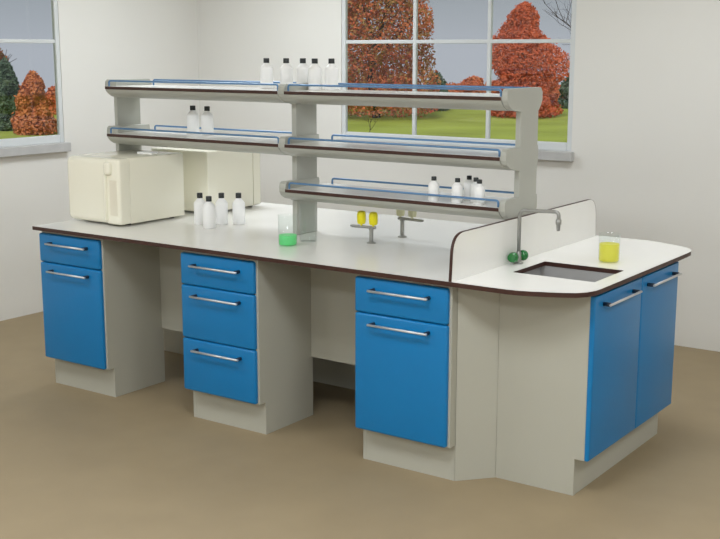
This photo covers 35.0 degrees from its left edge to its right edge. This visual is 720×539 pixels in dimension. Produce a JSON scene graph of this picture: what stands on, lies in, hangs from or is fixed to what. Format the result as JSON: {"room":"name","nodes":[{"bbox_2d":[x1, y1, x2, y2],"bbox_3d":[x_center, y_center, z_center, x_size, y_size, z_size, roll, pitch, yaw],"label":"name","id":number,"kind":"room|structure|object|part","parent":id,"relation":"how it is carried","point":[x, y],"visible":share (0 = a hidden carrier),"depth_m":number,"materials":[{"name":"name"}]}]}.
{"room":"science laboratory","nodes":[
{"label":"science laboratory","id":0,"kind":"room"},
{"bbox_2d":[0,0,199,320],"bbox_3d":[-3.763,-0.683,5.885,0.050,2.800,8.489,8,13,34],"label":"wall","id":1,"kind":"structure","parent":0,"point":[100,41],"depth_m":8.28,"materials":[{"name":"paint"}]},
{"bbox_2d":[0,0,70,157],"bbox_3d":[-2.672,-1.385,7.343,0.155,1.372,1.904,8,13,34],"label":"window","id":2,"kind":"structure","parent":1,"relation":"in","point":[33,148],"depth_m":8.01,"materials":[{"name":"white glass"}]},
{"bbox_3d":[-2.627,-0.736,7.436,0.044,0.062,1.884,8,13,34],"label":"sill","id":3,"kind":"part","parent":2,"relation":"part of","materials":[{"name":"white paint"}]},
{"bbox_2d":[0,311,719,538],"bbox_3d":[-0.481,1.189,3.897,8.073,0.120,8.589,8,13,34],"label":"floor","id":4,"kind":"structure","parent":0,"point":[76,463],"depth_m":4.97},
{"bbox_2d":[39,231,164,396],"bbox_3d":[-1.440,0.210,6.331,0.487,0.880,0.479,8,13,34],"label":"base cabinet","id":5,"kind":"object","parent":4,"relation":"on","point":[104,332],"visible":0.96,"depth_m":6.18,"materials":[{"name":"blue paint"}]},
{"bbox_3d":[-1.566,-0.123,6.083,0.305,0.017,0.039,8,13,34],"label":"handle","id":6,"kind":"part","parent":5,"relation":"part of","materials":[{"name":"metal"}]},
{"bbox_3d":[-1.566,0.026,6.112,0.305,0.017,0.039,8,13,34],"label":"handle","id":7,"kind":"part","parent":5,"relation":"part of","materials":[{"name":"metal"}]},
{"bbox_3d":[-1.555,-0.099,6.117,0.475,0.158,0.020,8,13,34],"label":"drawer","id":8,"kind":"part","parent":5,"relation":"part of","materials":[{"name":"blue paint"}]},
{"bbox_3d":[-1.555,0.246,6.183,0.475,0.540,0.020,8,13,34],"label":"door","id":9,"kind":"part","parent":5,"relation":"part of","materials":[{"name":"blue paint"}]},
{"bbox_2d":[181,250,312,433],"bbox_3d":[-0.577,0.326,5.736,0.485,0.880,0.479,8,13,34],"label":"base cabinet","id":10,"kind":"object","parent":4,"relation":"on","point":[248,361],"visible":0.97,"depth_m":5.59,"materials":[{"name":"blue paint"}]},
{"bbox_3d":[-0.702,-0.002,5.489,0.305,0.017,0.039,8,13,34],"label":"handle","id":11,"kind":"part","parent":10,"relation":"part of","materials":[{"name":"metal"}]},
{"bbox_3d":[-0.702,0.148,5.518,0.305,0.017,0.039,8,13,34],"label":"handle","id":12,"kind":"part","parent":10,"relation":"part of","materials":[{"name":"metal"}]},
{"bbox_3d":[-0.702,0.418,5.570,0.305,0.017,0.039,8,13,34],"label":"handle","id":13,"kind":"part","parent":10,"relation":"part of","materials":[{"name":"metal"}]},
{"bbox_3d":[-0.691,0.017,5.521,0.473,0.159,0.020,8,13,34],"label":"drawer","id":14,"kind":"part","parent":10,"relation":"part of","materials":[{"name":"blue paint"}]},
{"bbox_3d":[-0.691,0.229,5.562,0.473,0.268,0.020,8,13,34],"label":"drawer","id":15,"kind":"part","parent":10,"relation":"part of","materials":[{"name":"blue paint"}]},
{"bbox_3d":[-0.691,0.495,5.613,0.473,0.268,0.020,8,13,34],"label":"drawer","id":16,"kind":"part","parent":10,"relation":"part of","materials":[{"name":"blue paint"}]},
{"bbox_2d":[164,329,354,389],"bbox_3d":[-0.153,0.214,6.319,2.597,0.880,0.020,8,13,34],"label":"panel","id":17,"kind":"object","parent":4,"relation":"on","point":[340,374],"visible":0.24,"depth_m":6.41,"materials":[{"name":"grey laminate"}]},
{"bbox_2d":[355,274,457,480],"bbox_3d":[0.290,0.441,5.138,0.490,0.880,0.479,8,13,34],"label":"base cabinet","id":18,"kind":"object","parent":4,"relation":"on","point":[406,331],"visible":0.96,"depth_m":4.97,"materials":[{"name":"blue paint"}]},
{"bbox_3d":[0.165,0.257,4.919,0.305,0.017,0.039,8,13,34],"label":"handle","id":19,"kind":"part","parent":18,"relation":"part of","materials":[{"name":"metal"}]},
{"bbox_3d":[0.165,0.108,4.890,0.305,0.017,0.039,8,13,34],"label":"handle","id":20,"kind":"part","parent":18,"relation":"part of","materials":[{"name":"metal"}]},
{"bbox_3d":[0.175,0.477,4.990,0.478,0.540,0.020,8,13,34],"label":"door","id":21,"kind":"part","parent":18,"relation":"part of","materials":[{"name":"blue paint"}]},
{"bbox_3d":[0.176,0.132,4.923,0.478,0.158,0.020,8,13,34],"label":"drawer","id":22,"kind":"part","parent":18,"relation":"part of","materials":[{"name":"blue paint"}]},
{"bbox_2d":[455,288,499,480],"bbox_3d":[0.511,0.483,4.923,0.205,0.880,0.019,-3,11,-14],"label":"filler panel","id":23,"kind":"object","parent":4,"relation":"on","point":[478,311],"visible":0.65,"depth_m":4.91,"materials":[{"name":"white laminate"}]},
{"bbox_2d":[496,261,681,495],"bbox_3d":[1.046,0.429,5.206,0.526,0.880,0.970,8,13,34],"label":"base cabinet","id":24,"kind":"object","parent":4,"relation":"on","point":[584,383],"visible":0.91,"depth_m":4.86,"materials":[{"name":"white laminate"}]},
{"bbox_2d":[32,202,690,297],"bbox_3d":[-0.047,-0.166,5.911,3.204,0.020,1.482,8,13,34],"label":"countertop","id":25,"kind":"structure","parent":24,"relation":"on","point":[423,256],"depth_m":5.55,"materials":[{"name":"white laminate"}]},
{"bbox_2d":[67,149,184,224],"bbox_3d":[-1.328,-0.471,6.432,0.426,0.380,0.521,8,13,34],"label":"oven","id":26,"kind":"object","parent":25,"relation":"on","point":[123,187],"visible":1,"depth_m":6.27,"materials":[{"name":"beige metal"}]},
{"bbox_3d":[-1.485,-0.446,6.302,0.322,0.357,0.075,8,13,34],"label":"door","id":27,"kind":"part","parent":26,"relation":"part of","materials":[{"name":"beige ceramic"}]},
{"bbox_3d":[-1.328,-0.384,6.155,0.055,0.192,0.007,8,13,34],"label":"inset plate","id":28,"kind":"part","parent":26,"relation":"part of","materials":[{"name":"beige plastic"}]},
{"bbox_3d":[-1.310,-0.422,6.181,0.103,0.357,0.075,8,13,34],"label":"control panel","id":29,"kind":"part","parent":26,"relation":"part of","materials":[{"name":"beige ceramic"}]},
{"bbox_2d":[105,79,151,150],"bbox_3d":[-1.341,-0.721,6.684,0.092,0.776,0.279,8,13,34],"label":"upright","id":30,"kind":"object","parent":25,"relation":"on","point":[126,110],"visible":0.37,"depth_m":6.64,"materials":[{"name":"grey metal"}]},
{"bbox_3d":[-1.359,-0.725,6.714,0.026,0.772,0.183,8,13,34],"label":"post","id":31,"kind":"part","parent":30,"relation":"part of","materials":[{"name":"grey metal"}]},
{"bbox_2d":[159,247,182,331],"bbox_3d":[-0.873,0.079,6.189,0.573,0.568,0.015,8,13,34],"label":"panel","id":32,"kind":"object","parent":25,"relation":"attached to","point":[170,259],"visible":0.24,"depth_m":6.31,"materials":[{"name":"white laminate"}]},
{"bbox_2d":[194,193,205,224],"bbox_3d":[-0.879,-0.336,6.279,0.068,0.172,0.068,8,13,34],"label":"bottle","id":33,"kind":"object","parent":25,"relation":"on","point":[199,202],"visible":0.92,"depth_m":6.25,"materials":[{"name":"white plastic"}]},
{"bbox_2d":[151,147,260,210],"bbox_3d":[-0.933,-0.559,6.922,0.473,0.368,0.480,8,13,34],"label":"oven","id":34,"kind":"object","parent":25,"relation":"on","point":[207,172],"visible":0.43,"depth_m":6.71,"materials":[{"name":"beige metal"}]},
{"bbox_3d":[-0.666,-0.575,6.979,0.103,0.357,0.075,8,13,34],"label":"control panel","id":35,"kind":"part","parent":34,"relation":"part of","materials":[{"name":"beige ceramic"}]},
{"bbox_2d":[203,196,215,228],"bbox_3d":[-0.811,-0.308,6.138,0.068,0.172,0.068,-1,11,-5],"label":"bottle","id":36,"kind":"object","parent":25,"relation":"on","point":[209,216],"visible":1,"depth_m":6.12,"materials":[{"name":"white plastic"}]},
{"bbox_2d":[215,193,227,224],"bbox_3d":[-0.761,-0.336,6.280,0.068,0.172,0.068,11,15,44],"label":"bottle","id":37,"kind":"object","parent":25,"relation":"on","point":[221,205],"visible":0.99,"depth_m":6.26,"materials":[{"name":"white plastic"}]},
{"bbox_2d":[232,193,244,224],"bbox_3d":[-0.667,-0.336,6.280,0.068,0.172,0.068,1,11,5],"label":"bottle","id":38,"kind":"object","parent":25,"relation":"on","point":[238,205],"visible":1,"depth_m":6.26,"materials":[{"name":"white plastic"}]},
{"bbox_2d":[279,233,296,245],"bbox_3d":[-0.355,-0.194,5.601,0.100,0.150,0.100,8,13,34],"label":"liquid","id":39,"kind":"object","parent":25,"relation":"on","point":[287,239],"visible":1,"depth_m":5.58,"materials":[{"name":"green liquid"}]},
{"bbox_2d":[278,83,318,234],"bbox_3d":[-0.304,-0.568,5.891,0.040,0.776,0.313,8,13,34],"label":"upright","id":40,"kind":"object","parent":25,"relation":"on","point":[304,116],"visible":0.58,"depth_m":5.89,"materials":[{"name":"grey metal"}]},
{"bbox_2d":[107,125,291,154],"bbox_3d":[-0.823,-0.712,6.250,1.244,0.103,0.347,8,13,34],"label":"shelf","id":41,"kind":"object","parent":40,"relation":"attached to","point":[260,144],"visible":0.73,"depth_m":6.16,"materials":[{"name":"grey metal"}]},
{"bbox_2d":[187,105,198,133],"bbox_3d":[-0.936,-0.839,6.404,0.068,0.158,0.068,8,13,34],"label":"bottle","id":42,"kind":"object","parent":41,"relation":"on","point":[192,116],"visible":0.89,"depth_m":6.38,"materials":[{"name":"white plastic"}]},
{"bbox_3d":[-0.911,-0.721,6.121,1.230,0.036,0.011,8,13,34],"label":"guard rail","id":43,"kind":"part","parent":41,"relation":"part of","materials":[{"name":"blue metal"}]},
{"bbox_2d":[201,106,213,134],"bbox_3d":[-0.846,-0.825,6.330,0.068,0.158,0.068,-3,11,-16],"label":"bottle","id":44,"kind":"object","parent":41,"relation":"on","point":[207,124],"visible":0.91,"depth_m":6.31,"materials":[{"name":"white plastic"}]},
{"bbox_3d":[-0.721,-0.764,6.341,1.176,0.036,0.011,8,13,34],"label":"guard rail","id":45,"kind":"part","parent":41,"relation":"part of","materials":[{"name":"blue metal"}]},
{"bbox_2d":[105,79,295,102],"bbox_3d":[-0.823,-0.971,6.200,1.244,0.103,0.347,8,13,34],"label":"shelf","id":46,"kind":"object","parent":40,"relation":"attached to","point":[209,93],"visible":0.73,"depth_m":6.09,"materials":[{"name":"white laminate"}]},
{"bbox_3d":[-0.911,-0.981,6.071,1.230,0.036,0.011,8,13,34],"label":"guard rail","id":47,"kind":"part","parent":46,"relation":"part of","materials":[{"name":"metal"}]},
{"bbox_3d":[-0.720,-1.023,6.291,1.176,0.036,0.011,8,13,34],"label":"guard rail","id":48,"kind":"part","parent":46,"relation":"part of","materials":[{"name":"blue metal"}]},
{"bbox_2d":[260,58,272,87],"bbox_3d":[-0.495,-1.041,6.056,0.068,0.158,0.068,4,12,22],"label":"bottle","id":49,"kind":"object","parent":46,"relation":"on","point":[266,70],"visible":1,"depth_m":6.03,"materials":[{"name":"white plastic"}]},
{"bbox_2d":[280,58,292,83],"bbox_3d":[-0.385,-1.024,5.968,0.068,0.158,0.068,-6,12,-29],"label":"bottle","id":50,"kind":"object","parent":46,"relation":"on","point":[286,70],"visible":0.84,"depth_m":5.94,"materials":[{"name":"white plastic"}]},
{"bbox_2d":[296,58,308,82],"bbox_3d":[-0.296,-1.014,5.918,0.068,0.158,0.068,2,11,9],"label":"bottle","id":51,"kind":"object","parent":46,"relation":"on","point":[302,69],"visible":0.81,"depth_m":5.89,"materials":[{"name":"white plastic"}]},
{"bbox_3d":[-0.287,-0.572,5.922,0.030,0.772,0.174,8,13,34],"label":"post","id":52,"kind":"part","parent":40,"relation":"part of","materials":[{"name":"grey metal"}]},
{"bbox_2d":[284,134,514,169],"bbox_3d":[0.218,-0.573,5.531,1.218,0.103,0.347,8,13,34],"label":"shelf","id":53,"kind":"object","parent":40,"relation":"attached to","point":[455,156],"visible":0.74,"depth_m":5.42,"materials":[{"name":"grey metal"}]},
{"bbox_3d":[0.131,-0.582,5.402,1.204,0.036,0.011,8,13,34],"label":"guard rail","id":54,"kind":"part","parent":53,"relation":"part of","materials":[{"name":"metal"}]},
{"bbox_3d":[0.321,-0.625,5.623,1.150,0.036,0.011,8,13,34],"label":"guard rail","id":55,"kind":"part","parent":53,"relation":"part of","materials":[{"name":"metal"}]},
{"bbox_2d":[285,178,513,219],"bbox_3d":[0.218,-0.351,5.574,1.218,0.103,0.347,8,13,34],"label":"shelf","id":56,"kind":"object","parent":40,"relation":"attached to","point":[356,195],"visible":0.75,"depth_m":5.49,"materials":[{"name":"white laminate"}]},
{"bbox_3d":[0.131,-0.360,5.445,1.204,0.036,0.011,8,13,34],"label":"guard rail","id":57,"kind":"part","parent":56,"relation":"part of","materials":[{"name":"blue metal"}]},
{"bbox_3d":[0.321,-0.403,5.665,1.150,0.036,0.011,8,13,34],"label":"guard rail","id":58,"kind":"part","parent":56,"relation":"part of","materials":[{"name":"blue metal"}]},
{"bbox_2d":[428,176,438,200],"bbox_3d":[0.344,-0.379,5.332,0.052,0.112,0.052,8,13,34],"label":"bottle","id":59,"kind":"object","parent":56,"relation":"on","point":[433,186],"visible":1,"depth_m":5.31,"materials":[{"name":"white plastic"}]},
{"bbox_2d":[452,178,462,202],"bbox_3d":[0.449,-0.365,5.263,0.052,0.112,0.052,-2,11,-11],"label":"bottle","id":60,"kind":"object","parent":56,"relation":"on","point":[457,187],"visible":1,"depth_m":5.25,"materials":[{"name":"white plastic"}]},
{"bbox_2d":[463,175,472,199],"bbox_3d":[0.513,-0.385,5.367,0.052,0.112,0.052,7,13,33],"label":"bottle","id":61,"kind":"object","parent":56,"relation":"on","point":[466,191],"visible":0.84,"depth_m":5.35,"materials":[{"name":"white plastic"}]},
{"bbox_2d":[470,177,478,201],"bbox_3d":[0.536,-0.369,5.285,0.052,0.112,0.052,-2,11,-12],"label":"bottle","id":62,"kind":"object","parent":56,"relation":"on","point":[474,183],"visible":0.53,"depth_m":5.27,"materials":[{"name":"white plastic"}]},
{"bbox_2d":[473,179,484,204],"bbox_3d":[0.544,-0.354,5.208,0.052,0.112,0.052,7,13,31],"label":"bottle","id":63,"kind":"object","parent":56,"relation":"on","point":[479,189],"visible":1,"depth_m":5.19,"materials":[{"name":"white plastic"}]},
{"bbox_2d":[284,83,527,110],"bbox_3d":[0.218,-0.832,5.481,1.218,0.103,0.347,8,13,34],"label":"shelf","id":64,"kind":"object","parent":40,"relation":"attached to","point":[410,99],"visible":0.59,"depth_m":5.38,"materials":[{"name":"white laminate"}]},
{"bbox_2d":[308,58,321,89],"bbox_3d":[-0.230,-0.994,5.812,0.068,0.158,0.068,-10,15,-42],"label":"bottle","id":65,"kind":"object","parent":64,"relation":"on","point":[314,71],"visible":0.99,"depth_m":5.79,"materials":[{"name":"white plastic"}]},
{"bbox_2d":[325,58,337,89],"bbox_3d":[-0.145,-0.993,5.808,0.068,0.158,0.068,-1,11,-4],"label":"bottle","id":66,"kind":"object","parent":64,"relation":"on","point":[331,70],"visible":1,"depth_m":5.78,"materials":[{"name":"white plastic"}]},
{"bbox_3d":[0.131,-0.842,5.353,1.204,0.036,0.011,8,13,34],"label":"guard rail","id":67,"kind":"part","parent":64,"relation":"part of","materials":[{"name":"blue metal"}]},
{"bbox_3d":[0.321,-0.884,5.573,1.150,0.036,0.011,8,13,34],"label":"guard rail","id":68,"kind":"part","parent":64,"relation":"part of","materials":[{"name":"metal"}]},
{"bbox_2d":[311,268,357,364],"bbox_3d":[-0.009,0.195,5.593,0.574,0.568,0.015,8,13,34],"label":"panel","id":69,"kind":"object","parent":25,"relation":"attached to","point":[333,311],"visible":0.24,"depth_m":5.68,"materials":[{"name":"white laminate"}]},
{"bbox_2d":[350,210,377,243],"bbox_3d":[0.019,-0.213,5.685,0.160,0.158,0.046,8,13,34],"label":"tap","id":70,"kind":"object","parent":25,"relation":"on","point":[361,215],"visible":1,"depth_m":5.66,"materials":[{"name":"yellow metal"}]},
{"bbox_3d":[0.007,-0.256,5.685,0.045,0.074,0.045,8,13,34],"label":"knob","id":71,"kind":"part","parent":70,"relation":"part of","materials":[{"name":"yellow plastic"}]},
{"bbox_3d":[0.015,-0.213,5.688,0.150,0.016,0.014,8,13,34],"label":"outlet arm","id":72,"kind":"part","parent":70,"relation":"part of","materials":[{"name":"grey metal"}]},
{"bbox_3d":[0.056,-0.172,5.666,0.046,0.084,0.046,8,13,34],"label":"stem","id":73,"kind":"part","parent":70,"relation":"part of","materials":[{"name":"grey metal"}]},
{"bbox_3d":[0.066,-0.248,5.645,0.045,0.074,0.045,8,13,34],"label":"knob","id":74,"kind":"part","parent":70,"relation":"part of","materials":[{"name":"yellow plastic"}]},
{"bbox_2d":[396,210,423,237],"bbox_3d":[0.254,-0.247,5.822,0.160,0.174,0.046,8,13,34],"label":"tap","id":75,"kind":"object","parent":25,"relation":"on","point":[400,213],"visible":0.74,"depth_m":5.83,"materials":[{"name":"grey metal"}]},
{"bbox_3d":[0.207,-0.303,5.844,0.045,0.074,0.045,8,13,34],"label":"knob","id":76,"kind":"part","parent":75,"relation":"part of","materials":[{"name":"beige plastic"}]},
{"bbox_3d":[0.217,-0.216,5.854,0.046,0.100,0.046,8,13,34],"label":"stem","id":77,"kind":"part","parent":75,"relation":"part of","materials":[{"name":"grey metal"}]},
{"bbox_3d":[0.258,-0.255,5.817,0.150,0.016,0.014,8,13,34],"label":"outlet arm","id":78,"kind":"part","parent":75,"relation":"part of","materials":[{"name":"grey metal"}]},
{"bbox_3d":[0.266,-0.295,5.804,0.045,0.074,0.045,8,13,34],"label":"knob","id":79,"kind":"part","parent":75,"relation":"part of","materials":[{"name":"beige plastic"}]},
{"bbox_2d":[499,87,542,218],"bbox_3d":[0.731,-0.433,5.196,0.028,0.776,0.343,8,13,34],"label":"upright","id":80,"kind":"object","parent":25,"relation":"on","point":[522,159],"visible":0.87,"depth_m":5.17,"materials":[{"name":"grey metal"}]},
{"bbox_3d":[0.760,-0.439,5.237,0.026,0.772,0.174,8,13,34],"label":"post","id":81,"kind":"part","parent":80,"relation":"part of","materials":[{"name":"grey metal"}]},
{"bbox_2d":[449,199,595,281],"bbox_3d":[0.793,-0.160,5.300,0.014,0.199,1.463,8,13,34],"label":"splashback","id":82,"kind":"object","parent":25,"relation":"on","point":[473,251],"visible":1,"depth_m":5.16,"materials":[{"name":"white laminate"}]},
{"bbox_2d":[508,209,561,263],"bbox_3d":[0.781,-0.143,5.063,0.233,0.257,0.116,8,13,34],"label":"tap","id":83,"kind":"object","parent":25,"relation":"on","point":[520,255],"visible":1,"depth_m":5.09,"materials":[{"name":"grey metal"}]},
{"bbox_3d":[0.790,-0.167,5.055,0.207,0.208,0.017,8,13,34],"label":"spout","id":84,"kind":"part","parent":83,"relation":"part of","materials":[{"name":"grey metal"}]},
{"bbox_2d":[524,266,613,281],"bbox_3d":[0.898,0.118,4.987,0.416,0.185,0.331,8,13,34],"label":"sink basin","id":85,"kind":"object","parent":25,"relation":"in","point":[558,272],"visible":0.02,"depth_m":5.13,"materials":[{"name":"metal"}]},
{"bbox_2d":[599,242,619,261],"bbox_3d":[1.131,-0.100,5.179,0.102,0.128,0.102,8,13,34],"label":"liquid","id":86,"kind":"object","parent":25,"relation":"on","point":[608,251],"visible":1,"depth_m":5.15,"materials":[{"name":"yellow liquid"}]},
{"bbox_3d":[1.088,0.416,4.886,0.020,0.700,0.504,8,13,34],"label":"door","id":87,"kind":"part","parent":24,"relation":"part of","materials":[{"name":"blue paint"}]},
{"bbox_3d":[1.107,0.120,4.803,0.039,0.017,0.336,8,13,34],"label":"handle","id":88,"kind":"part","parent":24,"relation":"part of","materials":[{"name":"metal"}]},
{"bbox_3d":[1.366,0.341,5.276,0.020,0.700,0.458,8,13,34],"label":"door","id":89,"kind":"part","parent":24,"relation":"part of","materials":[{"name":"blue paint"}]},
{"bbox_3d":[1.385,0.045,5.193,0.039,0.017,0.336,8,13,34],"label":"handle","id":90,"kind":"part","parent":24,"relation":"part of","materials":[{"name":"metal"}]},
{"bbox_2d":[197,0,719,351],"bbox_3d":[1.974,-0.904,7.053,8.073,2.800,0.050,8,13,34],"label":"wall","id":91,"kind":"structure","parent":0,"point":[645,146],"depth_m":7.28,"materials":[{"name":"paint"}]},
{"bbox_2d":[336,0,576,161],"bbox_3d":[0.641,-1.490,7.902,1.918,1.372,0.155,8,13,34],"label":"window","id":92,"kind":"structure","parent":91,"relation":"in","point":[559,152],"depth_m":7.85,"materials":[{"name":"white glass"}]},
{"bbox_3d":[0.609,-0.838,7.982,1.898,0.062,0.044,8,13,34],"label":"sill","id":93,"kind":"part","parent":92,"relation":"part of","materials":[{"name":"white paint"}]},
{"label":"outside","id":94,"kind":"structure","parent":0,"visible":0},
{"bbox_2d":[0,106,567,141],"bbox_3d":[-0.071,33.222,6.465,480.000,60.000,480.000,8,13,34],"label":"ground","id":95,"kind":"structure","parent":94,"point":[452,122],"depth_m":58.24,"materials":[{"name":"green plant"}]},
{"bbox_2d":[0,48,15,61],"bbox_3d":[-21.139,-11.109,63.844,2.824,5.352,3.018,9,14,39],"label":"maple tree","id":96,"kind":"object","parent":95,"relation":"on","point":[1,52],"visible":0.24,"depth_m":63.84,"materials":[{"name":"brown plant"}]},
{"bbox_3d":[-21.141,-11.767,63.716,2.777,4.012,3.066,8,13,34],"label":"crown","id":97,"kind":"part","parent":96,"relation":"part of","materials":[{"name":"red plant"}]},
{"bbox_2d":[0,56,20,130],"bbox_3d":[-17.033,-8.386,54.868,1.847,3.689,1.644,8,13,34],"label":"evergreen tree","id":98,"kind":"object","parent":95,"relation":"on","point":[9,85],"visible":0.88,"depth_m":54.44,"materials":[{"name":"green plant"}]},
{"bbox_2d":[10,70,56,135],"bbox_3d":[-15.051,-7.612,52.474,2.271,3.081,1.992,8,13,34],"label":"tree","id":99,"kind":"object","parent":95,"relation":"on","point":[32,116],"visible":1,"depth_m":52.01,"materials":[{"name":"orange plant"}]},
{"bbox_2d":[45,85,56,114],"bbox_3d":[-18.202,-10.218,68.921,1.999,1.964,1.665,8,13,34],"label":"shrub","id":100,"kind":"object","parent":95,"relation":"on","point":[50,94],"visible":0.31,"depth_m":68.46,"materials":[{"name":"orange plant"}]},
{"bbox_2d":[348,0,440,117],"bbox_3d":[0.752,-14.480,64.809,8.070,11.704,8.429,-1,11,-5],"label":"maple tree","id":101,"kind":"object","parent":95,"relation":"on","point":[358,10],"visible":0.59,"depth_m":63.38,"materials":[{"name":"orange plant"}]},
{"bbox_2d":[388,75,421,108],"bbox_3d":[2.860,-11.802,76.063,3.506,2.481,2.839,8,13,34],"label":"shrub","id":102,"kind":"object","parent":95,"relation":"on","point":[407,75],"visible":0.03,"depth_m":75.50,"materials":[{"name":"orange plant"}]},
{"bbox_2d":[424,72,448,110],"bbox_3d":[4.934,-11.369,72.979,2.136,2.709,1.963,8,13,34],"label":"evergreen tree","id":103,"kind":"object","parent":95,"relation":"on","point":[441,78],"visible":0.1,"depth_m":72.66,"materials":[{"name":"green plant"}]},
{"bbox_2d":[446,82,457,91],"bbox_3d":[6.502,-12.328,80.665,2.600,1.823,3.431,-2,11,-10],"label":"shrub","id":104,"kind":"object","parent":95,"relation":"on","point":[450,82],"visible":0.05,"depth_m":80.52,"materials":[{"name":"orange plant"}]},
{"bbox_2d":[454,75,494,92],"bbox_3d":[7.750,-11.672,75.742,3.225,2.425,2.179,2,11,10],"label":"shrub","id":105,"kind":"object","parent":95,"relation":"on","point":[474,80],"visible":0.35,"depth_m":75.39,"materials":[{"name":"orange plant"}]},
{"bbox_2d":[485,79,502,88],"bbox_3d":[9.571,-12.395,80.542,3.466,2.087,2.483,1,11,3],"label":"shrub","id":106,"kind":"object","parent":95,"relation":"on","point":[495,82],"visible":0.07,"depth_m":80.02,"materials":[{"name":"orange plant"}]},
{"bbox_2d":[491,1,569,117],"bbox_3d":[9.688,-12.033,65.885,5.614,6.740,5.214,8,13,34],"label":"maple tree","id":107,"kind":"object","parent":95,"relation":"on","point":[523,23],"visible":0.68,"depth_m":65.12,"materials":[{"name":"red plant"}]},
{"bbox_2d":[549,84,560,104],"bbox_3d":[13.366,-12.236,80.028,3.190,1.868,4.322,8,13,34],"label":"shrub","id":108,"kind":"object","parent":95,"relation":"on","point":[555,93],"visible":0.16,"depth_m":78.89,"materials":[{"name":"orange plant"}]},
{"bbox_2d":[542,0,571,44],"bbox_3d":[7.878,-6.665,38.193,3.659,6.353,6.404,-4,12,-20],"label":"bare tree","id":109,"kind":"object","parent":95,"relation":"on","point":[552,12],"visible":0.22,"depth_m":38.68,"materials":[{"name":"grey plant"}]},
{"bbox_2d":[557,72,569,108],"bbox_3d":[14.324,-12.038,75.778,2.605,3.029,2.179,8,13,34],"label":"evergreen tree","id":110,"kind":"object","parent":95,"relation":"on","point":[563,99],"visible":0.13,"depth_m":75.76,"materials":[{"name":"green plant"}]}
]}

